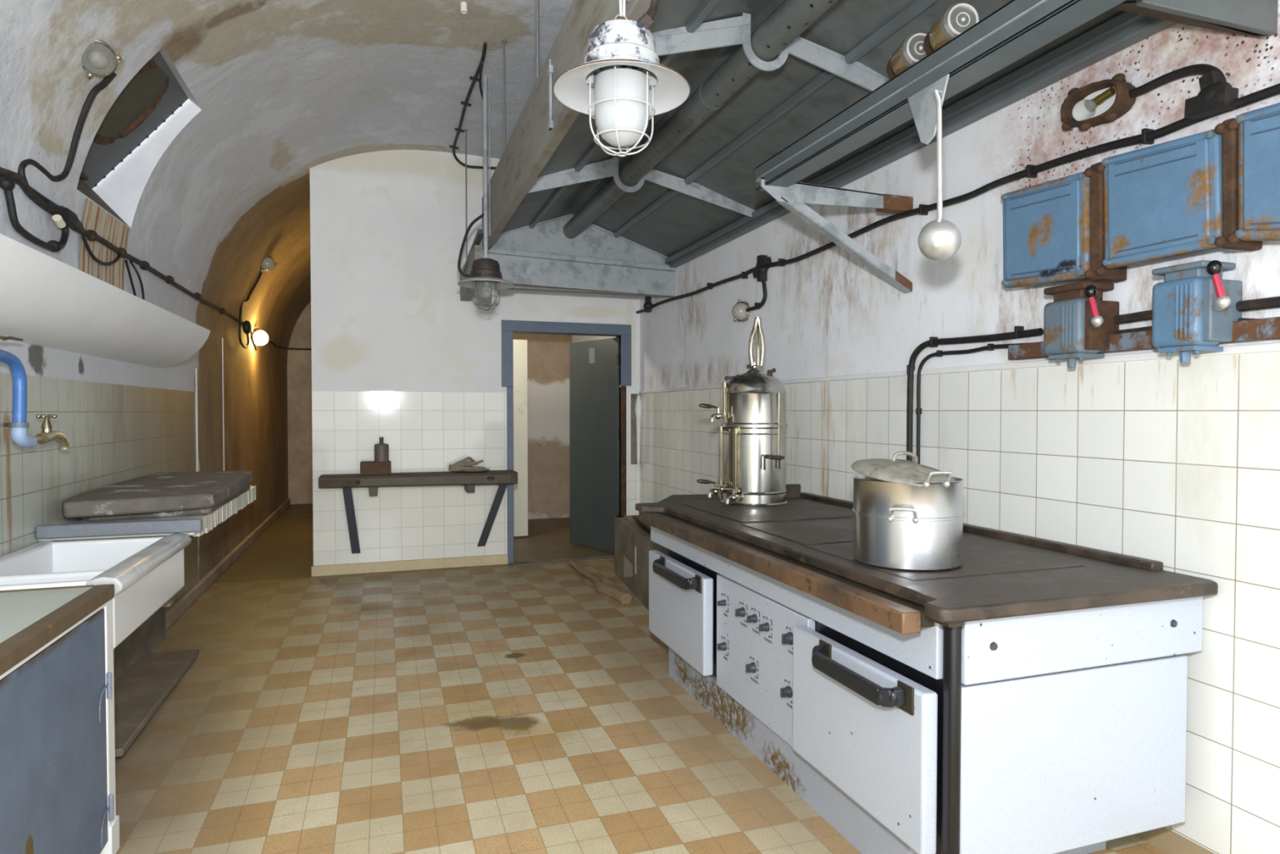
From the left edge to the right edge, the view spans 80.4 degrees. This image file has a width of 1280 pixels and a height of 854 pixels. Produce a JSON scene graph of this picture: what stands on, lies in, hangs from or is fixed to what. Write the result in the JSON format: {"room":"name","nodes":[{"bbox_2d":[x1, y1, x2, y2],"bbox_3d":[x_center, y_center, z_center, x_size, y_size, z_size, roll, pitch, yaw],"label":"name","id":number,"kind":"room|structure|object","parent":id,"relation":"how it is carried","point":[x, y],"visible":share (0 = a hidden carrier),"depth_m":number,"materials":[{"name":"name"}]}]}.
{"room":"bunker kitchen","nodes":[
{"label":"bunker kitchen","id":0,"kind":"room"},
{"bbox_2d":[0,332,288,610],"bbox_3d":[-2.866,0.257,4.315,0.150,1.900,13.200,0,1,-19],"label":"wall","id":1,"kind":"structure","parent":0,"point":[120,421],"depth_m":4.21,"materials":[{"name":"tile"}]},
{"bbox_2d":[0,349,70,449],"bbox_3d":[-2.136,-0.078,2.560,0.130,0.350,0.789,0,1,-19],"label":"pipe","id":2,"kind":"object","parent":1,"relation":"attached to","point":[19,427],"visible":1,"depth_m":2.56,"materials":[{"name":"blue metal"}]},
{"bbox_2d":[29,413,70,449],"bbox_3d":[-2.177,0.022,2.786,0.064,0.140,0.338,0,1,-19],"label":"tap","id":3,"kind":"object","parent":2,"relation":"on","point":[47,435],"depth_m":2.77,"materials":[{"name":"gold metal"}]},
{"bbox_2d":[79,197,129,290],"bbox_3d":[-2.529,-0.693,3.596,0.031,0.630,0.600,0,1,-19],"label":"wooden board","id":4,"kind":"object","parent":1,"relation":"attached to","point":[95,219],"depth_m":3.56,"materials":[{"name":"wood"}]},
{"bbox_2d":[0,233,210,367],"bbox_3d":[-1.971,-0.413,2.334,0.290,0.275,4.500,0,1,-19],"label":"canopy","id":5,"kind":"object","parent":1,"relation":"attached to","point":[46,301],"visible":1,"depth_m":2.80,"materials":[{"name":"white paint"}]},
{"bbox_2d":[195,368,198,471],"bbox_3d":[-3.149,-0.016,5.389,0.006,0.800,0.025,0,1,-19],"label":"trim","id":6,"kind":"structure","parent":1,"relation":"attached to","point":[197,415],"depth_m":5.38,"materials":[{"name":"white paint"}]},
{"bbox_2d":[222,337,224,471],"bbox_3d":[-3.449,-0.161,6.274,0.006,1.150,0.020,0,1,-19],"label":"trim","id":7,"kind":"structure","parent":1,"relation":"attached to","point":[222,338],"depth_m":6.27,"materials":[{"name":"white paint"}]},
{"bbox_2d":[165,498,290,630],"bbox_3d":[-3.820,1.095,7.443,0.035,0.090,6.300,0,1,-19],"label":"baseboard","id":8,"kind":"structure","parent":1,"relation":"attached to","point":[175,611],"depth_m":5.83,"materials":[{"name":"paint"}]},
{"bbox_2d":[0,0,573,367],"bbox_3d":[-1.059,-1.461,4.889,3.665,1.510,13.200,0,1,-19],"label":"ceiling","id":9,"kind":"structure","parent":0,"point":[282,90],"depth_m":4.29,"materials":[{"name":"paint"}]},
{"bbox_2d":[0,173,69,252],"bbox_3d":[-2.276,-0.785,2.860,0.046,0.194,0.568,0,1,-19],"label":"cable","id":10,"kind":"object","parent":9,"relation":"attached to","point":[7,184],"visible":0.94,"depth_m":2.71,"materials":[{"name":"black rubber"}]},
{"bbox_2d":[0,173,84,229],"bbox_3d":[-2.277,-0.862,2.860,0.020,0.065,0.958,0,1,-19],"label":"cable","id":11,"kind":"object","parent":9,"relation":"attached to","point":[16,181],"visible":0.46,"depth_m":2.80,"materials":[{"name":"black rubber"}]},
{"bbox_2d":[46,201,83,231],"bbox_3d":[-2.321,-0.833,3.068,0.067,0.098,0.279,0,1,-19],"label":"junction box","id":12,"kind":"object","parent":9,"relation":"attached to","point":[62,216],"visible":0.99,"depth_m":3.00,"materials":[{"name":"black plastic"}]},
{"bbox_2d":[52,214,66,227],"bbox_3d":[-2.277,-0.806,2.970,0.031,0.047,0.054,0,1,-19],"label":"socket","id":13,"kind":"object","parent":12,"relation":"attached to","point":[58,219],"depth_m":2.96,"materials":[{"name":"white plastic"}]},
{"bbox_2d":[17,71,116,186],"bbox_3d":[-2.275,-1.163,2.936,0.190,0.577,0.405,0,1,13],"label":"cable","id":14,"kind":"object","parent":9,"relation":"hanging from","point":[107,80],"visible":0.92,"depth_m":3.05,"materials":[{"name":"black rubber"}]},
{"bbox_2d":[81,39,123,79],"bbox_3d":[-2.098,-1.426,2.933,0.153,0.146,0.135,0,1,-19],"label":"lamp","id":15,"kind":"object","parent":9,"relation":"attached to","point":[99,59],"visible":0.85,"depth_m":2.90,"materials":[{"name":"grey glass"}]},
{"bbox_2d":[0,166,252,328],"bbox_3d":[-2.976,-0.908,4.927,0.050,0.089,5.323,0,1,-19],"label":"cable","id":16,"kind":"object","parent":9,"relation":"attached to","point":[91,236],"visible":0.91,"depth_m":3.72,"materials":[{"name":"black rubber"}]},
{"bbox_2d":[80,234,121,265],"bbox_3d":[-2.502,-0.813,3.527,0.015,0.120,0.516,0,1,-19],"label":"cable","id":17,"kind":"object","parent":16,"relation":"hanging from","point":[116,260],"visible":0.92,"depth_m":3.43,"materials":[{"name":"black rubber"}]},
{"bbox_2d":[124,259,136,296],"bbox_3d":[-2.638,-0.744,3.930,0.012,0.215,0.176,0,1,-19],"label":"cable","id":18,"kind":"object","parent":9,"relation":"attached to","point":[126,260],"visible":0.66,"depth_m":3.92,"materials":[{"name":"black paint"}]},
{"bbox_2d":[129,261,145,300],"bbox_3d":[-2.674,-0.751,4.035,0.012,0.225,0.232,0,1,-19],"label":"cable","id":19,"kind":"object","parent":9,"relation":"attached to","point":[131,262],"visible":0.84,"depth_m":4.07,"materials":[{"name":"black paint"}]},
{"bbox_2d":[76,47,201,227],"bbox_3d":[-2.432,-1.368,3.577,0.502,0.700,0.730,0,1,-19],"label":"window","id":20,"kind":"structure","parent":9,"relation":"attached to","point":[157,104],"depth_m":3.80,"materials":[{"name":"metal"}]},
{"bbox_2d":[242,320,251,334],"bbox_3d":[-3.687,-0.934,7.107,0.077,0.132,0.110,0,1,-19],"label":"junction box","id":21,"kind":"object","parent":9,"relation":"attached to","point":[246,327],"visible":0.97,"depth_m":7.07,"materials":[{"name":"black plastic"}]},
{"bbox_2d":[238,271,262,348],"bbox_3d":[-3.593,-1.115,7.042,0.182,0.769,0.468,0,1,-19],"label":"cable","id":22,"kind":"object","parent":9,"relation":"attached to","point":[260,273],"visible":0.94,"depth_m":7.01,"materials":[{"name":"black rubber"}]},
{"bbox_2d":[252,328,268,345],"bbox_3d":[-3.865,-0.918,7.718,0.144,0.177,0.151,0,1,0],"label":"lamp","id":23,"kind":"object","parent":9,"relation":"attached to","point":[261,338],"visible":0.94,"depth_m":7.67,"materials":[{"name":"white glass"}]},
{"bbox_2d":[249,329,286,351],"bbox_3d":[-4.235,-0.906,8.698,0.020,0.224,2.838,0,1,-19],"label":"cable","id":24,"kind":"object","parent":9,"relation":"attached to","point":[251,332],"visible":0.9,"depth_m":7.57,"materials":[{"name":"black rubber"}]},
{"bbox_2d":[260,255,276,272],"bbox_3d":[-3.494,-1.527,7.096,0.160,0.169,0.152,0,1,-19],"label":"lamp","id":25,"kind":"object","parent":9,"relation":"attached to","point":[268,264],"visible":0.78,"depth_m":7.05,"materials":[{"name":"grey glass"}]},
{"bbox_2d":[460,1,467,14],"bbox_3d":[-0.913,-2.189,3.930,0.036,0.080,0.036,0,1,-19],"label":"pipe stub","id":26,"kind":"object","parent":9,"relation":"attached to","point":[464,6],"visible":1,"depth_m":3.92,"materials":[{"name":"white paint"}]},
{"bbox_2d":[464,128,466,257],"bbox_3d":[-1.307,-1.758,5.701,0.022,0.970,0.022,0,1,-19],"label":"rod","id":27,"kind":"object","parent":9,"relation":"hanging from","point":[465,130],"visible":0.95,"depth_m":5.70,"materials":[{"name":"grey metal"}]},
{"bbox_2d":[448,42,496,277],"bbox_3d":[-1.206,-1.590,5.318,0.456,1.269,2.015,0,1,-6],"label":"cable","id":28,"kind":"object","parent":9,"relation":"hanging from","point":[479,71],"visible":0.9,"depth_m":4.81,"materials":[{"name":"black rubber"}]},
{"bbox_2d":[457,75,514,311],"bbox_3d":[-0.980,-1.478,4.810,0.355,1.472,0.355,0,1,0],"label":"pendant lamp","id":29,"kind":"object","parent":9,"relation":"hanging from","point":[486,277],"visible":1,"depth_m":4.79,"materials":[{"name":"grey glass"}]},
{"bbox_2d":[502,39,506,150],"bbox_3d":[-0.775,-1.804,4.330,0.028,0.819,0.028,0,1,-19],"label":"rod","id":30,"kind":"object","parent":9,"relation":"hanging from","point":[504,42],"visible":0.88,"depth_m":4.32,"materials":[{"name":"grey metal"}]},
{"bbox_2d":[535,0,539,79],"bbox_3d":[-0.459,-1.808,3.395,0.033,0.769,0.033,0,1,-19],"label":"rod","id":31,"kind":"object","parent":9,"relation":"hanging from","point":[537,15],"visible":0.65,"depth_m":3.39,"materials":[{"name":"grey metal"}]},
{"bbox_2d":[553,0,689,156],"bbox_3d":[-0.047,-1.430,1.958,0.355,1.444,0.355,0,1,0],"label":"pendant lamp","id":32,"kind":"object","parent":9,"relation":"hanging from","point":[621,82],"visible":1,"depth_m":1.92,"materials":[{"name":"white metal"}]},
{"bbox_2d":[287,301,312,504],"bbox_3d":[-4.491,-0.630,10.663,0.850,3.400,0.100,0,1,-19],"label":"wall","id":33,"kind":"structure","parent":0,"point":[299,362],"depth_m":10.54,"materials":[{"name":"paint"}]},
{"bbox_2d":[288,347,311,350],"bbox_3d":[-4.714,-1.079,10.493,0.343,0.025,0.024,0,1,-19],"label":"cable","id":34,"kind":"object","parent":33,"relation":"attached to","point":[295,348],"visible":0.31,"depth_m":10.49,"materials":[{"name":"black rubber"}]},
{"bbox_2d":[309,150,639,565],"bbox_3d":[-1.302,-0.553,6.400,2.700,3.430,0.140,0,1,-19],"label":"wall","id":35,"kind":"structure","parent":0,"point":[388,228],"depth_m":6.13,"materials":[{"name":"paint"}]},
{"bbox_2d":[311,554,507,577],"bbox_3d":[-1.824,1.124,6.176,1.575,0.085,0.018,0,1,-19],"label":"baseboard","id":36,"kind":"structure","parent":35,"relation":"attached to","point":[500,559],"depth_m":6.15,"materials":[{"name":"tile"}]},
{"bbox_2d":[311,388,506,391],"bbox_3d":[-1.832,-0.295,6.146,1.530,0.015,0.012,0,1,-19],"label":"trim","id":37,"kind":"structure","parent":35,"relation":"attached to","point":[313,389],"depth_m":6.13,"materials":[{"name":"white tile"}]},
{"bbox_2d":[318,469,517,553],"bbox_3d":[-1.746,0.687,6.061,1.505,0.635,0.263,0,1,-19],"label":"wall shelf","id":38,"kind":"object","parent":35,"relation":"attached to","point":[503,477],"visible":1,"depth_m":5.97,"materials":[{"name":"brown wood"}]},
{"bbox_2d":[360,460,391,475],"bbox_3d":[-2.072,0.321,5.942,0.227,0.099,0.170,0,1,-19],"label":"block","id":39,"kind":"object","parent":38,"relation":"on","point":[366,468],"visible":0.98,"depth_m":5.86,"materials":[{"name":"brown wood"}]},
{"bbox_2d":[373,436,388,462],"bbox_3d":[-2.029,0.175,5.948,0.109,0.191,0.109,0,1,-19],"label":"canister","id":40,"kind":"object","parent":39,"relation":"on","point":[380,450],"visible":1,"depth_m":5.91,"materials":[{"name":"metal"}]},
{"bbox_2d":[448,456,489,472],"bbox_3d":[-1.391,0.306,6.177,0.330,0.128,0.266,0,1,-19],"label":"cloth","id":41,"kind":"object","parent":38,"relation":"on","point":[461,466],"visible":1,"depth_m":6.12,"materials":[{"name":"beige fabric"}]},
{"bbox_2d":[509,555,614,566],"bbox_3d":[-0.620,1.153,6.541,1.000,0.012,0.140,0,1,-19],"label":"trim","id":42,"kind":"structure","parent":35,"relation":"attached to","point":[612,557],"depth_m":6.52,"materials":[{"name":"concrete"}]},
{"bbox_2d":[501,320,631,564],"bbox_3d":[-0.739,0.121,6.913,1.143,2.060,0.763,0,1,-19],"label":"door","id":43,"kind":"structure","parent":35,"relation":"in","point":[595,390],"depth_m":6.89,"materials":[{"name":"metal"}]},
{"bbox_2d":[631,393,639,464],"bbox_3d":[-0.041,0.019,6.762,0.083,0.630,0.006,0,1,-19],"label":"trim","id":44,"kind":"structure","parent":35,"relation":"attached to","point":[633,396],"depth_m":6.75,"materials":[{"name":"metal"}]},
{"bbox_2d":[513,333,572,519],"bbox_3d":[-2.018,-0.641,8.859,2.680,3.500,0.100,0,1,-19],"label":"wall","id":45,"kind":"structure","parent":0,"point":[548,355],"depth_m":9.13,"materials":[{"name":"paint"}]},
{"bbox_2d":[115,503,1167,853],"bbox_3d":[-1.092,1.242,4.990,4.030,0.100,13.300,0,1,-19],"label":"floor","id":46,"kind":"structure","parent":0,"point":[505,708],"depth_m":3.06,"materials":[{"name":"beige tile"}]},
{"bbox_2d":[0,583,119,853],"bbox_3d":[-1.541,0.873,1.454,0.510,0.792,1.506,0,1,-19],"label":"base cabinet","id":47,"kind":"object","parent":46,"relation":"on","point":[58,788],"visible":1,"depth_m":1.88,"materials":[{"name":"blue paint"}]},
{"bbox_2d":[0,586,92,643],"bbox_3d":[-1.553,0.499,1.436,0.480,0.037,1.494,0,1,-19],"label":"countertop","id":48,"kind":"structure","parent":47,"relation":"on","point":[18,610],"depth_m":1.99,"materials":[{"name":"laminate"}]},
{"bbox_2d":[0,533,191,648],"bbox_3d":[-1.918,0.840,2.585,0.511,0.809,0.860,0,1,-19],"label":"double sink","id":49,"kind":"object","parent":46,"relation":"on","point":[146,573],"visible":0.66,"depth_m":2.66,"materials":[{"name":"ceramic"}]},
{"bbox_2d":[35,485,256,680],"bbox_3d":[-2.287,0.789,3.724,0.558,0.862,1.593,0,1,-19],"label":"countertop","id":50,"kind":"structure","parent":46,"relation":"on","point":[148,635],"depth_m":3.10,"materials":[{"name":"stone"}]},
{"bbox_2d":[77,484,250,521],"bbox_3d":[-2.273,0.353,3.701,0.520,0.032,1.247,0,1,-19],"label":"stone slab","id":51,"kind":"object","parent":50,"relation":"on","point":[205,510],"visible":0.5,"depth_m":3.20,"materials":[{"name":"grey stone"}]},
{"bbox_2d":[62,471,253,517],"bbox_3d":[-2.274,0.305,3.711,0.565,0.062,1.527,0,1,-19],"label":"stone slab","id":52,"kind":"object","parent":51,"relation":"on","point":[165,491],"visible":1,"depth_m":3.27,"materials":[{"name":"grey stone"}]},
{"bbox_2d":[114,648,199,756],"bbox_3d":[-2.245,1.190,3.347,0.315,0.075,1.370,0,1,-19],"label":"floor panel","id":53,"kind":"object","parent":46,"relation":"on","point":[142,688],"visible":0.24,"depth_m":3.40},
{"bbox_2d":[513,339,528,536],"bbox_3d":[-1.382,0.115,7.665,0.490,2.000,0.040,0,1,-19],"label":"door","id":54,"kind":"structure","parent":46,"relation":"on","point":[520,346],"depth_m":7.70,"materials":[{"name":"beige wood"}]},
{"bbox_2d":[568,560,631,604],"bbox_3d":[-0.363,1.147,5.700,0.128,0.084,1.313,-1,1,-22],"label":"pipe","id":55,"kind":"object","parent":46,"relation":"on","point":[617,594],"visible":0.99,"depth_m":5.32,"materials":[{"name":"brown wood"}]},
{"bbox_2d":[614,515,657,610],"bbox_3d":[0.171,0.936,5.358,0.587,0.497,1.600,0,1,-19],"label":"box","id":56,"kind":"object","parent":46,"relation":"on","point":[633,542],"visible":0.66,"depth_m":5.43,"materials":[{"name":"wood"}]},
{"bbox_2d":[635,484,1217,853],"bbox_3d":[0.765,0.783,2.984,0.970,0.905,2.270,0,1,-19],"label":"range","id":57,"kind":"object","parent":46,"relation":"on","point":[1028,695],"visible":1,"depth_m":2.05,"materials":[{"name":"metal"}]},
{"bbox_2d":[658,493,719,502],"bbox_3d":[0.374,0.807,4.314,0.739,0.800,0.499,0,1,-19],"label":"flap","id":58,"kind":"object","parent":57,"relation":"on","point":[673,498],"visible":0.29,"depth_m":4.32,"materials":[{"name":"black metal"}]},
{"bbox_2d":[696,316,787,506],"bbox_3d":[0.506,-0.084,3.766,0.461,0.924,0.362,0,1,0],"label":"boiler","id":59,"kind":"object","parent":57,"relation":"on","point":[753,429],"visible":1,"depth_m":3.65,"materials":[{"name":"silver metal"}]},
{"bbox_2d":[696,479,725,497],"bbox_3d":[0.366,0.299,3.726,0.197,0.091,0.067,0,1,-19],"label":"tap","id":60,"kind":"object","parent":59,"relation":"on","point":[716,491],"depth_m":3.70,"materials":[{"name":"silver metal"}]},
{"bbox_2d":[698,403,727,422],"bbox_3d":[0.376,-0.070,3.718,0.197,0.091,0.067,0,1,-19],"label":"tap","id":61,"kind":"object","parent":59,"relation":"on","point":[717,415],"depth_m":3.69,"materials":[{"name":"silver metal"}]},
{"bbox_2d":[724,488,742,503],"bbox_3d":[0.471,0.332,3.648,0.151,0.069,0.035,-1,2,-39],"label":"tap","id":62,"kind":"object","parent":59,"relation":"on","point":[733,495],"depth_m":3.65,"materials":[{"name":"silver metal"}]},
{"bbox_2d":[851,451,964,571],"bbox_3d":[0.813,0.242,2.308,0.330,0.337,0.345,0,1,0],"label":"stockpot","id":63,"kind":"object","parent":57,"relation":"on","point":[908,515],"visible":1,"depth_m":2.19,"materials":[{"name":"metal"}]},
{"bbox_2d":[571,0,1279,853],"bbox_3d":[0.973,-0.318,4.282,0.250,3.050,10.700,0,1,-19],"label":"wall","id":64,"kind":"structure","parent":0,"point":[1173,463],"depth_m":2.63,"materials":[{"name":"tile"}]},
{"bbox_2d":[634,394,641,471],"bbox_3d":[-0.014,0.064,6.754,0.070,0.720,0.070,0,1,-19],"label":"trim","id":65,"kind":"structure","parent":64,"relation":"attached to","point":[637,410],"depth_m":6.74,"materials":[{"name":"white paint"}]},
{"bbox_2d":[643,296,653,312],"bbox_3d":[0.068,-1.036,6.332,0.080,0.150,0.080,0,1,-19],"label":"junction box","id":66,"kind":"object","parent":64,"relation":"attached to","point":[647,305],"visible":0.97,"depth_m":6.31,"materials":[{"name":"black plastic"}]},
{"bbox_2d":[731,298,751,321],"bbox_3d":[0.636,-0.735,4.755,0.143,0.144,0.096,1,2,41],"label":"lamp","id":67,"kind":"object","parent":64,"relation":"attached to","point":[739,312],"visible":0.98,"depth_m":4.73,"materials":[{"name":"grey glass"}]},
{"bbox_2d":[745,280,767,311],"bbox_3d":[0.702,-0.828,4.623,0.033,0.229,0.287,0,1,-19],"label":"cable","id":68,"kind":"object","parent":64,"relation":"attached to","point":[757,305],"visible":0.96,"depth_m":4.52,"materials":[{"name":"black rubber"}]},
{"bbox_2d":[751,254,772,281],"bbox_3d":[0.727,-0.944,4.512,0.070,0.150,0.160,0,1,-19],"label":"junction box","id":69,"kind":"object","parent":64,"relation":"attached to","point":[759,272],"visible":0.98,"depth_m":4.49,"materials":[{"name":"black plastic"}]},
{"bbox_2d":[460,0,1278,301],"bbox_3d":[0.248,-1.262,3.531,1.590,0.580,6.180,0,1,-19],"label":"extractor hood","id":70,"kind":"object","parent":64,"relation":"attached to","point":[761,75],"visible":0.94,"depth_m":3.31,"materials":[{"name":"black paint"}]},
{"bbox_2d":[755,0,1125,293],"bbox_3d":[1.129,-0.805,2.276,0.728,0.488,2.020,0,1,-19],"label":"utensil rail","id":71,"kind":"object","parent":64,"relation":"attached to","point":[1016,29],"visible":0.98,"depth_m":2.27,"materials":[{"name":"metal"}]},
{"bbox_2d":[886,31,927,79],"bbox_3d":[0.812,-1.103,2.271,0.106,0.106,0.148,0,1,-5],"label":"glass jar","id":72,"kind":"object","parent":71,"relation":"on","point":[911,51],"visible":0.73,"depth_m":2.21,"materials":[{"name":"glass"}]},
{"bbox_2d":[917,89,961,260],"bbox_3d":[0.821,-0.690,2.082,0.114,0.458,0.085,1,2,36],"label":"ladle","id":73,"kind":"object","parent":71,"relation":"hanging from","point":[940,239],"visible":1,"depth_m":2.06,"materials":[{"name":"metal"}]},
{"bbox_2d":[917,219,961,260],"bbox_3d":[0.823,-0.514,2.091,0.098,0.107,0.107,0,1,-19],"label":"bowl","id":74,"kind":"object","parent":73,"relation":"on","point":[939,239],"depth_m":2.06,"materials":[{"name":"metal"}]},
{"bbox_2d":[923,2,979,54],"bbox_3d":[0.866,-1.100,2.111,0.106,0.106,0.148,0,1,-5],"label":"glass jar","id":75,"kind":"object","parent":71,"relation":"on","point":[958,17],"visible":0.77,"depth_m":2.05,"materials":[{"name":"glass"}]},
{"bbox_2d":[635,83,1279,313],"bbox_3d":[0.786,-0.937,4.362,0.039,0.104,5.480,0,1,-19],"label":"cable","id":76,"kind":"object","parent":64,"relation":"attached to","point":[1148,135],"visible":0.88,"depth_m":2.64,"materials":[{"name":"black rubber"}]},
{"bbox_2d":[638,342,1279,393],"bbox_3d":[0.862,-0.254,4.203,0.012,0.022,5.420,0,1,-19],"label":"trim","id":77,"kind":"structure","parent":64,"relation":"attached to","point":[1268,347],"depth_m":2.68,"materials":[{"name":"white tile"}]},
{"bbox_2d":[915,342,1025,463],"bbox_3d":[1.286,-0.017,2.930,0.023,0.594,0.640,0,1,-19],"label":"cable","id":78,"kind":"object","parent":64,"relation":"attached to","point":[989,346],"visible":0.87,"depth_m":3.18,"materials":[{"name":"black rubber"}]},
{"bbox_2d":[906,325,1044,461],"bbox_3d":[1.272,-0.042,2.951,0.034,0.651,0.698,0,1,-19],"label":"cable","id":79,"kind":"object","parent":64,"relation":"attached to","point":[1019,331],"visible":0.98,"depth_m":3.12,"materials":[{"name":"black rubber"}]},
{"bbox_2d":[1000,171,1090,288],"bbox_3d":[1.368,-0.638,2.505,0.130,0.349,0.347,0,1,-19],"label":"switch box","id":80,"kind":"object","parent":64,"relation":"attached to","point":[1046,225],"visible":0.77,"depth_m":2.46,"materials":[{"name":"blue metal"}]},
{"bbox_2d":[1043,280,1119,368],"bbox_3d":[1.390,-0.317,2.365,0.177,0.261,0.228,0,1,-19],"label":"switch","id":81,"kind":"object","parent":64,"relation":"attached to","point":[1078,325],"visible":0.98,"depth_m":2.34,"materials":[{"name":"blue metal"}]},
{"bbox_2d":[1060,73,1136,130],"bbox_3d":[1.429,-1.015,2.383,0.083,0.153,0.228,0,1,-19],"label":"lamp","id":82,"kind":"object","parent":64,"relation":"attached to","point":[1099,103],"visible":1,"depth_m":2.38,"materials":[{"name":"brown metal"}]},
{"bbox_2d":[1093,87,1115,105],"bbox_3d":[1.434,-1.021,2.340,0.026,0.036,0.060,0,1,-19],"label":"socket","id":83,"kind":"object","parent":82,"relation":"attached to","point":[1097,100],"depth_m":2.33,"materials":[{"name":"gold metal"}]},
{"bbox_2d":[1008,316,1279,359],"bbox_3d":[1.540,-0.255,2.129,0.045,0.053,1.256,0,1,-19],"label":"channel","id":84,"kind":"object","parent":64,"relation":"attached to","point":[1268,328],"visible":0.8,"depth_m":2.23,"materials":[{"name":"brown metal"}]},
{"bbox_2d":[1101,128,1224,268],"bbox_3d":[1.494,-0.638,2.134,0.130,0.333,0.348,0,1,-19],"label":"switch box","id":85,"kind":"object","parent":64,"relation":"attached to","point":[1162,202],"visible":0.75,"depth_m":2.09,"materials":[{"name":"blue metal"}]},
{"bbox_2d":[1084,161,1126,282],"bbox_3d":[1.424,-0.623,2.311,0.124,0.354,0.070,0,1,-19],"label":"flange","id":86,"kind":"object","parent":85,"relation":"attached to","point":[1098,271],"visible":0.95,"depth_m":2.29,"materials":[{"name":"brown metal"}]},
{"bbox_2d":[1213,117,1262,251],"bbox_3d":[1.546,-0.623,1.951,0.124,0.329,0.063,0,1,-19],"label":"flange","id":87,"kind":"object","parent":85,"relation":"attached to","point":[1228,128],"visible":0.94,"depth_m":1.93,"materials":[{"name":"brown metal"}]},
{"bbox_2d":[1128,63,1226,98],"bbox_3d":[1.524,-0.959,2.153,0.027,0.114,0.277,0,1,-19],"label":"cable","id":88,"kind":"object","parent":64,"relation":"attached to","point":[1199,68],"visible":0.79,"depth_m":2.15,"materials":[{"name":"black rubber"}]},
{"bbox_2d":[1115,317,1258,333],"bbox_3d":[1.546,-0.277,2.133,0.018,0.050,0.644,0,1,-19],"label":"cable","id":89,"kind":"object","parent":64,"relation":"attached to","point":[1144,328],"visible":0.24,"depth_m":2.27,"materials":[{"name":"black rubber"}]},
{"bbox_2d":[1112,296,1279,324],"bbox_3d":[1.545,-0.323,2.122,0.028,0.038,0.630,0,1,-19],"label":"cable","id":90,"kind":"object","parent":64,"relation":"attached to","point":[1269,302],"visible":0.47,"depth_m":1.99,"materials":[{"name":"black rubber"}]},
{"bbox_2d":[1151,260,1242,363],"bbox_3d":[1.506,-0.305,2.024,0.177,0.264,0.219,0,1,-19],"label":"switch","id":91,"kind":"object","parent":64,"relation":"attached to","point":[1193,309],"visible":0.98,"depth_m":2.00,"materials":[{"name":"blue metal"}]},
{"bbox_2d":[1184,70,1238,119],"bbox_3d":[1.540,-0.899,2.044,0.055,0.108,0.107,0,1,-19],"label":"junction box","id":92,"kind":"object","parent":64,"relation":"attached to","point":[1215,96],"visible":1,"depth_m":2.03,"materials":[{"name":"grey metal"}]},
{"bbox_2d":[1235,102,1279,240],"bbox_3d":[1.605,-0.604,1.807,0.130,0.371,0.281,0,1,-19],"label":"switch box","id":93,"kind":"object","parent":64,"relation":"attached to","point":[1259,130],"visible":1,"depth_m":1.86,"materials":[{"name":"blue metal"}]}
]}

